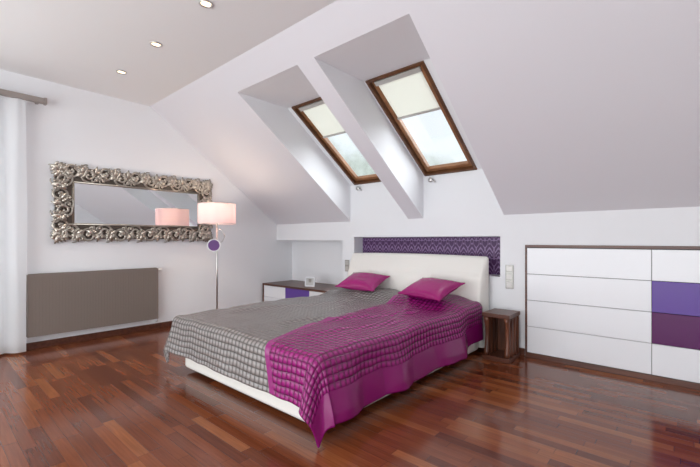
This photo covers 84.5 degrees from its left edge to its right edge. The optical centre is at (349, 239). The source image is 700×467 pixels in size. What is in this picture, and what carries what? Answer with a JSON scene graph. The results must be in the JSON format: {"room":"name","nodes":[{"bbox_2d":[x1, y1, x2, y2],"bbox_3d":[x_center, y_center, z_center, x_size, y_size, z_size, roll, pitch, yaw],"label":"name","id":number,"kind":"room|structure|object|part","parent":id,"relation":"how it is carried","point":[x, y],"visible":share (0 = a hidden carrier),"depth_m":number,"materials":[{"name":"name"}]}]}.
{"room":"bedroom","nodes":[
{"label":"bedroom","id":0,"kind":"room"},
{"bbox_2d":[0,69,291,342],"bbox_3d":[-3.457,-0.295,4.387,0.150,2.990,7.200,0,0,41],"label":"wall","id":1,"kind":"structure","parent":0,"point":[76,126],"depth_m":5.05,"materials":[{"name":"white paint"}]},
{"bbox_2d":[0,89,46,105],"bbox_3d":[-4.446,-1.518,3.036,0.154,0.069,3.265,0,0,41],"label":"rail","id":2,"kind":"object","parent":1,"relation":"attached to","point":[37,100],"visible":1,"depth_m":4.07,"materials":[{"name":"grey metal"}]},
{"bbox_2d":[0,96,26,354],"bbox_3d":[-4.009,-0.150,3.467,0.113,2.660,1.702,0,0,41],"label":"sheer curtain","id":3,"kind":"object","parent":2,"relation":"hanging from","point":[13,173],"visible":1,"depth_m":4.01,"materials":[{"name":"white fabric"}]},
{"bbox_2d":[1,321,171,354],"bbox_3d":[-3.619,1.163,4.077,0.018,0.075,6.420,0,0,41],"label":"baseboard","id":4,"kind":"structure","parent":1,"relation":"attached to","point":[59,341],"depth_m":4.66,"materials":[{"name":"brown wood"}]},
{"bbox_2d":[26,268,161,337],"bbox_3d":[-3.021,0.738,4.673,0.124,0.740,1.405,0,0,41],"label":"radiator","id":5,"kind":"object","parent":1,"relation":"attached to","point":[61,302],"visible":1,"depth_m":4.52,"materials":[{"name":"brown metal"}]},
{"bbox_2d":[28,268,149,274],"bbox_3d":[-3.021,0.371,4.636,0.051,0.006,1.320,0,0,41],"label":"grille","id":6,"kind":"object","parent":5,"relation":"attached to","point":[137,269],"depth_m":4.60,"materials":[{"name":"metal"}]},
{"bbox_2d":[48,161,212,243],"bbox_3d":[-2.715,-0.433,5.053,0.077,0.955,1.991,0,0,41],"label":"wall mirror","id":7,"kind":"object","parent":1,"relation":"attached to","point":[90,204],"visible":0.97,"depth_m":4.88,"materials":[{"name":"silver glass"}]},
{"bbox_3d":[-2.726,-0.432,5.062,0.012,0.515,1.550,0,0,41],"label":"glass","id":8,"kind":"part","parent":7,"relation":"part of","materials":[{"name":"white mirror"}]},
{"bbox_2d":[0,0,335,105],"bbox_3d":[-1.275,-1.840,0.686,8.320,0.100,4.840,0,0,41],"label":"ceiling","id":9,"kind":"structure","parent":0,"point":[80,44],"depth_m":3.39,"materials":[{"name":"white paint"}]},
{"bbox_2d":[116,70,126,74],"bbox_3d":[-2.432,-1.784,4.098,0.104,0.009,0.104,0,0,41],"label":"recessed light","id":10,"kind":"object","parent":9,"relation":"in","point":[122,72],"visible":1,"depth_m":4.10,"materials":[{"name":"silver metal"}]},
{"bbox_2d":[149,41,161,47],"bbox_3d":[-1.772,-1.784,3.516,0.104,0.009,0.104,0,0,41],"label":"recessed light","id":11,"kind":"object","parent":9,"relation":"in","point":[152,43],"visible":1,"depth_m":3.52,"materials":[{"name":"silver metal"}]},
{"bbox_2d":[199,0,212,8],"bbox_3d":[-1.090,-1.784,2.914,0.104,0.009,0.104,0,0,41],"label":"recessed light","id":12,"kind":"object","parent":9,"relation":"in","point":[207,4],"visible":1,"depth_m":2.91,"materials":[{"name":"silver metal"}]},
{"bbox_2d":[0,326,699,466],"bbox_3d":[-0.411,1.250,1.664,8.320,0.100,7.450,0,0,41],"label":"floor","id":13,"kind":"structure","parent":0,"point":[112,401],"depth_m":2.54,"materials":[{"name":"brown wood"}]},
{"bbox_2d":[197,202,235,308],"bbox_3d":[-1.770,0.359,5.126,0.488,1.682,0.488,0,0,41],"label":"floor lamp","id":14,"kind":"object","parent":13,"relation":"on","point":[209,213],"visible":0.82,"depth_m":4.96,"materials":[{"name":"brushed steel"},{"name":"purple enamel"},{"name":"white fabric"}]},
{"bbox_3d":[-1.770,-0.346,5.126,0.480,0.267,0.480,0,0,41],"label":"lamp shade","id":15,"kind":"part","parent":14,"relation":"part of","materials":[{"name":"white fabric"}]},
{"bbox_2d":[263,280,339,300],"bbox_3d":[-0.603,0.963,6.156,1.735,0.475,0.660,0,0,41],"label":"dresser","id":16,"kind":"object","parent":13,"relation":"on","point":[272,291],"visible":0.27,"depth_m":6.13,"materials":[{"name":"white wood"}]},
{"bbox_3d":[-1.229,1.036,6.291,0.554,0.183,0.022,0,0,41],"label":"drawer","id":17,"kind":"part","parent":16,"relation":"part of","materials":[{"name":"white paint"}]},
{"bbox_3d":[-1.229,0.850,6.291,0.554,0.183,0.022,0,0,41],"label":"drawer","id":18,"kind":"part","parent":16,"relation":"part of","materials":[{"name":"white paint"}]},
{"bbox_3d":[-0.810,0.850,5.922,0.554,0.183,0.022,0,0,41],"label":"drawer","id":19,"kind":"part","parent":16,"relation":"part of","materials":[{"name":"purple paint"}]},
{"bbox_2d":[305,277,314,286],"bbox_3d":[-0.621,0.648,5.979,0.170,0.150,0.038,0,0,21],"label":"photo frame","id":20,"kind":"object","parent":16,"relation":"on","point":[309,281],"visible":1,"depth_m":5.97,"materials":[{"name":"white paint"}]},
{"bbox_2d":[306,278,313,285],"bbox_3d":[-0.621,0.648,5.980,0.150,0.130,0.007,0,-9,21],"label":"picture","id":21,"kind":"object","parent":20,"relation":"attached to","point":[309,281],"depth_m":5.97,"materials":[{"name":"grey"}]},
{"bbox_3d":[-0.392,0.850,5.552,0.554,0.183,0.022,0,0,41],"label":"drawer","id":22,"kind":"part","parent":16,"relation":"part of","materials":[{"name":"white paint"}]},
{"bbox_2d":[185,253,488,421],"bbox_3d":[-0.033,0.684,3.902,1.945,1.032,2.525,0,0,41],"label":"bed","id":23,"kind":"object","parent":13,"relation":"on","point":[403,269],"visible":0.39,"depth_m":4.32,"materials":[{"name":"white leather"}]},
{"bbox_2d":[163,287,482,447],"bbox_3d":[-0.148,0.889,3.741,2.194,0.612,2.521,0,0,41],"label":"bedspread","id":24,"kind":"object","parent":23,"relation":"on","point":[331,355],"visible":0.94,"depth_m":2.92,"materials":[{"name":"purple fabric"}]},
{"bbox_2d":[335,272,389,290],"bbox_3d":[0.156,0.511,4.771,0.559,0.201,0.410,0,0,35],"label":"throw pillow","id":25,"kind":"object","parent":24,"relation":"on","point":[361,281],"visible":1,"depth_m":4.67,"materials":[{"name":"pink fabric"}]},
{"bbox_2d":[398,278,464,300],"bbox_3d":[0.851,0.511,4.077,0.410,0.203,0.578,0,0,-38],"label":"throw pillow","id":26,"kind":"object","parent":24,"relation":"on","point":[436,289],"visible":1,"depth_m":3.96,"materials":[{"name":"pink fabric"}]},
{"bbox_3d":[0.732,0.659,4.767,1.945,0.982,0.215,0,0,41],"label":"headboard","id":27,"kind":"part","parent":23,"relation":"part of","materials":[{"name":"white leather"}]},
{"bbox_2d":[482,308,519,363],"bbox_3d":[1.542,0.965,3.921,0.270,0.470,0.320,0,0,41],"label":"nightstand","id":28,"kind":"object","parent":13,"relation":"on","point":[501,325],"visible":1,"depth_m":3.88,"materials":[{"name":"brown wood"}]},
{"bbox_3d":[1.471,0.963,3.984,0.020,0.385,0.260,0,0,41],"label":"panel","id":29,"kind":"part","parent":28,"relation":"part of","materials":[{"name":"brown wood"}]},
{"bbox_3d":[1.613,0.963,3.858,0.020,0.385,0.260,0,0,41],"label":"panel","id":30,"kind":"part","parent":28,"relation":"part of","materials":[{"name":"brown wood"}]},
{"bbox_2d":[525,245,699,389],"bbox_3d":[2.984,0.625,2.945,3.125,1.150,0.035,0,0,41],"label":"dresser","id":31,"kind":"object","parent":13,"relation":"on","point":[632,311],"visible":1,"depth_m":3.44,"materials":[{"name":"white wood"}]},
{"bbox_3d":[2.202,0.214,3.627,1.006,0.263,0.022,0,0,41],"label":"drawer","id":32,"kind":"part","parent":31,"relation":"part of","materials":[{"name":"white paint"}]},
{"bbox_3d":[2.202,0.481,3.627,1.006,0.263,0.022,0,0,41],"label":"drawer","id":33,"kind":"part","parent":31,"relation":"part of","materials":[{"name":"white paint"}]},
{"bbox_3d":[2.202,0.749,3.627,1.006,0.263,0.022,0,0,41],"label":"drawer","id":34,"kind":"part","parent":31,"relation":"part of","materials":[{"name":"white paint"}]},
{"bbox_3d":[2.202,1.016,3.627,1.006,0.263,0.022,0,0,41],"label":"drawer","id":35,"kind":"part","parent":31,"relation":"part of","materials":[{"name":"white paint"}]},
{"bbox_3d":[2.972,0.214,2.946,1.041,0.263,0.022,0,0,41],"label":"drawer","id":36,"kind":"part","parent":31,"relation":"part of","materials":[{"name":"white paint"}]},
{"bbox_3d":[2.972,0.481,2.946,1.041,0.263,0.022,0,0,41],"label":"drawer","id":37,"kind":"part","parent":31,"relation":"part of","materials":[{"name":"purple paint"}]},
{"bbox_3d":[2.972,0.749,2.946,1.041,0.263,0.022,0,0,41],"label":"drawer","id":38,"kind":"part","parent":31,"relation":"part of","materials":[{"name":"purple paint"}]},
{"bbox_3d":[2.972,1.016,2.946,1.041,0.263,0.022,0,0,41],"label":"drawer","id":39,"kind":"part","parent":31,"relation":"part of","materials":[{"name":"white paint"}]},
{"bbox_2d":[150,0,699,224],"bbox_3d":[1.025,-1.030,3.291,8.020,1.520,2.110,0,0,41],"label":"ceiling","id":40,"kind":"structure","parent":0,"point":[557,106],"depth_m":3.19,"materials":[{"name":"white paint"}]},
{"bbox_2d":[291,97,380,184],"bbox_3d":[-0.049,-1.250,4.907,0.670,0.922,1.245,0,0,41],"label":"frame","id":41,"kind":"object","parent":40,"relation":"attached to","point":[294,108],"visible":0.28,"depth_m":5.04,"materials":[{"name":"brown wood"}]},
{"bbox_2d":[297,100,377,180],"bbox_3d":[-0.051,-1.246,4.904,0.598,0.813,1.137,0,0,41],"label":"window","id":42,"kind":"structure","parent":41,"relation":"attached to","point":[328,143],"depth_m":5.20,"materials":[{"name":"brown wood"}]},
{"bbox_2d":[298,100,345,137],"bbox_3d":[-0.283,-1.463,4.642,0.530,0.306,0.433,0,0,41],"label":"blind rail","id":43,"kind":"object","parent":42,"relation":"attached to","point":[320,102],"visible":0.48,"depth_m":4.59,"materials":[{"name":"white metal"}]},
{"bbox_2d":[303,104,344,135],"bbox_3d":[-0.276,-1.462,4.650,0.514,0.265,0.380,0,0,41],"label":"blind","id":44,"kind":"object","parent":42,"relation":"attached to","point":[321,116],"depth_m":4.69,"materials":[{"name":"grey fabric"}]},
{"bbox_2d":[365,60,476,175],"bbox_3d":[0.816,-1.250,4.142,0.670,0.922,1.245,0,0,41],"label":"frame","id":45,"kind":"object","parent":40,"relation":"attached to","point":[372,88],"visible":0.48,"depth_m":4.09,"materials":[{"name":"brown wood"}]},
{"bbox_2d":[372,65,471,171],"bbox_3d":[0.814,-1.246,4.140,0.598,0.813,1.137,0,0,41],"label":"window","id":46,"kind":"structure","parent":45,"relation":"attached to","point":[400,122],"depth_m":4.30,"materials":[{"name":"brown wood"}]},
{"bbox_2d":[374,66,440,119],"bbox_3d":[0.583,-1.463,3.877,0.530,0.306,0.433,0,0,41],"label":"blind rail","id":47,"kind":"object","parent":46,"relation":"attached to","point":[418,69],"visible":0.89,"depth_m":3.79,"materials":[{"name":"white metal"}]},
{"bbox_2d":[379,71,439,116],"bbox_3d":[0.590,-1.462,3.886,0.514,0.265,0.380,0,0,41],"label":"blind","id":48,"kind":"object","parent":46,"relation":"attached to","point":[411,94],"depth_m":3.88,"materials":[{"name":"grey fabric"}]},
{"bbox_2d":[277,207,699,347],"bbox_3d":[1.839,0.465,4.213,8.020,1.470,0.350,0,0,41],"label":"wall","id":49,"kind":"structure","parent":0,"point":[320,251],"depth_m":4.10,"materials":[{"name":"white paint"}]},
{"bbox_2d":[345,260,348,270],"bbox_3d":[-0.044,0.375,5.631,0.084,0.170,0.015,0,0,41],"label":"light switch","id":50,"kind":"object","parent":49,"relation":"attached to","point":[346,261],"visible":0.83,"depth_m":5.63,"materials":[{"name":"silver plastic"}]},
{"bbox_2d":[363,237,499,274],"bbox_3d":[0.971,0.178,5.005,2.080,0.433,0.008,0,0,41],"label":"wallpaper","id":51,"kind":"structure","parent":49,"relation":"attached to","point":[489,247],"depth_m":4.84,"materials":[{"name":"paper"}]},
{"bbox_2d":[505,265,513,288],"bbox_3d":[1.698,0.393,4.093,0.083,0.249,0.015,0,0,41],"label":"light switch","id":52,"kind":"object","parent":49,"relation":"attached to","point":[509,269],"visible":1,"depth_m":4.09,"materials":[{"name":"white plastic"}]},
{"bbox_2d":[519,347,524,355],"bbox_3d":[0.944,1.163,4.758,2.315,0.075,0.018,0,0,41],"label":"baseboard","id":53,"kind":"structure","parent":49,"relation":"attached to","point":[521,350],"depth_m":4.00,"materials":[{"name":"brown wood"}]}
]}

